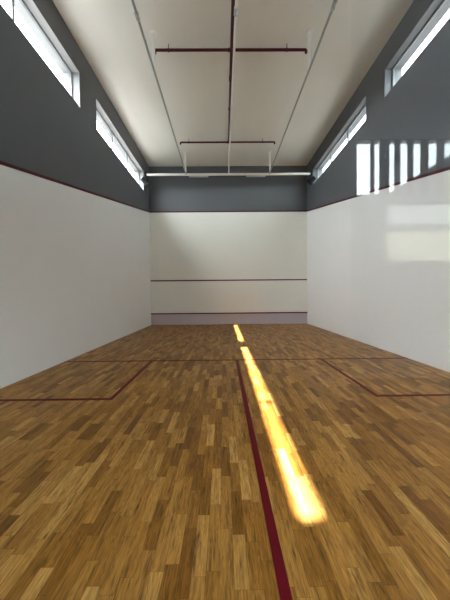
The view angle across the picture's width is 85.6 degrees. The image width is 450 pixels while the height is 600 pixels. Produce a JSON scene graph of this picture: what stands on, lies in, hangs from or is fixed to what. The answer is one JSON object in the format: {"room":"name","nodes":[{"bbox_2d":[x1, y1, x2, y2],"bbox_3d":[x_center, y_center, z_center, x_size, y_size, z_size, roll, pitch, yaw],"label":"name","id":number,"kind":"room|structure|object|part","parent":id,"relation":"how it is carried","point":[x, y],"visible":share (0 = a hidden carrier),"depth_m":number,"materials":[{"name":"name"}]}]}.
{"room":"sports hall","nodes":[
{"label":"sports hall","id":0,"kind":"room"},
{"bbox_2d":[0,0,150,388],"bbox_3d":[-3.193,-2.075,5.021,0.360,6.420,9.750,-1,1,0],"label":"wall","id":1,"kind":"structure","parent":0,"point":[75,270],"depth_m":4.45,"materials":[{"name":"paint"}]},
{"bbox_2d":[9,0,72,97],"bbox_3d":[-3.192,-4.338,2.900,0.045,0.720,4.350,-1,1,0],"label":"window","id":2,"kind":"structure","parent":1,"relation":"in","point":[11,2],"depth_m":4.24,"materials":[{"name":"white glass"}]},
{"bbox_2d":[0,161,149,212],"bbox_3d":[-3.012,-2.299,5.018,0.006,2.375,9.750,-1,1,0],"label":"line","id":3,"kind":"structure","parent":1,"relation":"attached to","point":[1,162],"depth_m":4.34,"materials":[{"name":"red paint"}]},
{"bbox_2d":[96,108,139,184],"bbox_3d":[-3.224,-4.439,7.444,0.045,0.720,3.400,-1,1,0],"label":"window","id":4,"kind":"structure","parent":1,"relation":"in","point":[97,111],"depth_m":7.19,"materials":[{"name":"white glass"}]},
{"bbox_2d":[0,323,449,599],"bbox_3d":[0.215,1.200,5.249,7.120,0.202,10.210,-1,1,0],"label":"floor","id":5,"kind":"structure","parent":0,"point":[151,491],"depth_m":1.68,"materials":[{"name":"brown wood"}]},
{"bbox_2d":[149,166,306,312],"bbox_3d":[0.150,-2.219,10.098,7.120,6.420,0.360,-1,1,0],"label":"wall","id":6,"kind":"structure","parent":0,"point":[183,245],"depth_m":9.91,"materials":[{"name":"paint"}]},
{"bbox_2d":[150,210,306,212],"bbox_3d":[0.139,-3.599,9.884,6.400,0.050,0.006,-1,1,0],"label":"line","id":7,"kind":"structure","parent":6,"relation":"attached to","point":[285,210],"depth_m":9.88,"materials":[{"name":"paint"}]},
{"bbox_2d":[151,312,306,324],"bbox_3d":[0.179,0.755,9.962,6.398,0.479,0.044,-1,1,0],"label":"board","id":8,"kind":"object","parent":6,"relation":"attached to","point":[236,317],"visible":0.99,"depth_m":9.96,"materials":[{"name":"grey metal"}]},
{"bbox_2d":[151,279,306,280],"bbox_3d":[0.165,-0.810,9.948,6.400,0.050,0.004,-1,1,0],"label":"line","id":9,"kind":"structure","parent":6,"relation":"attached to","point":[241,279],"depth_m":9.95,"materials":[{"name":"red paint"}]},
{"bbox_2d":[52,0,413,166],"bbox_3d":[0.155,-5.444,5.150,7.120,0.250,10.110,-1,1,0],"label":"ceiling","id":10,"kind":"structure","parent":0,"point":[194,86],"depth_m":5.59,"materials":[{"name":"white paint"}]},
{"bbox_2d":[155,0,307,144],"bbox_3d":[0.119,-5.204,4.197,3.208,0.186,7.895,-1,1,0],"label":"pipe","id":11,"kind":"object","parent":10,"relation":"hanging from","point":[168,49],"visible":0.94,"depth_m":5.04,"materials":[{"name":"metal"}]},
{"bbox_2d":[131,0,337,176],"bbox_3d":[0.164,-4.910,4.642,6.080,0.795,8.970,-1,1,0],"label":"frame","id":12,"kind":"object","parent":10,"relation":"hanging from","point":[309,32],"visible":1,"depth_m":5.28,"materials":[{"name":"metal"}]},
{"bbox_2d":[141,171,149,185],"bbox_3d":[-2.956,-4.516,9.045,0.324,0.544,0.289,-1,1,0],"label":"spotlight","id":13,"kind":"object","parent":12,"relation":"attached to","point":[145,181],"visible":1,"depth_m":8.98,"materials":[{"name":"black plastic"}]},
{"bbox_3d":[-1.413,-4.572,4.603,0.042,0.042,8.900,-1,1,0],"label":"rail","id":14,"kind":"part","parent":12,"relation":"part of","materials":[{"name":"grey metal"}]},
{"bbox_3d":[0.167,-4.587,4.614,0.042,0.042,8.900,-1,1,0],"label":"rail","id":15,"kind":"part","parent":12,"relation":"part of","materials":[{"name":"grey metal"}]},
{"bbox_3d":[1.687,-4.601,4.625,0.042,0.042,8.900,-1,1,0],"label":"rail","id":16,"kind":"part","parent":12,"relation":"part of","materials":[{"name":"grey metal"}]},
{"bbox_2d":[307,170,315,184],"bbox_3d":[3.228,-4.572,9.087,0.324,0.544,0.289,-1,1,0],"label":"spotlight","id":17,"kind":"object","parent":12,"relation":"attached to","point":[311,180],"visible":1,"depth_m":9.02,"materials":[{"name":"black plastic"}]},
{"bbox_2d":[307,0,449,371],"bbox_3d":[3.566,-2.137,5.068,0.360,6.420,9.750,-1,1,0],"label":"wall","id":18,"kind":"structure","parent":0,"point":[378,262],"depth_m":4.96,"materials":[{"name":"paint"}]},
{"bbox_2d":[317,104,365,178],"bbox_3d":[3.519,-4.621,7.488,0.045,0.580,3.400,-1,1,0],"label":"window","id":19,"kind":"structure","parent":18,"relation":"in","point":[364,107],"depth_m":7.25,"materials":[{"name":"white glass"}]},
{"bbox_2d":[307,166,449,210],"bbox_3d":[3.381,-2.357,5.062,0.006,2.375,9.750,-1,1,0],"label":"line","id":20,"kind":"structure","parent":18,"relation":"attached to","point":[446,168],"depth_m":4.86,"materials":[{"name":"paint"}]},
{"bbox_2d":[392,0,446,87],"bbox_3d":[3.551,-4.520,2.944,0.045,0.580,4.350,-1,1,0],"label":"window","id":21,"kind":"structure","parent":18,"relation":"in","point":[441,5],"depth_m":4.49,"materials":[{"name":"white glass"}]}
]}

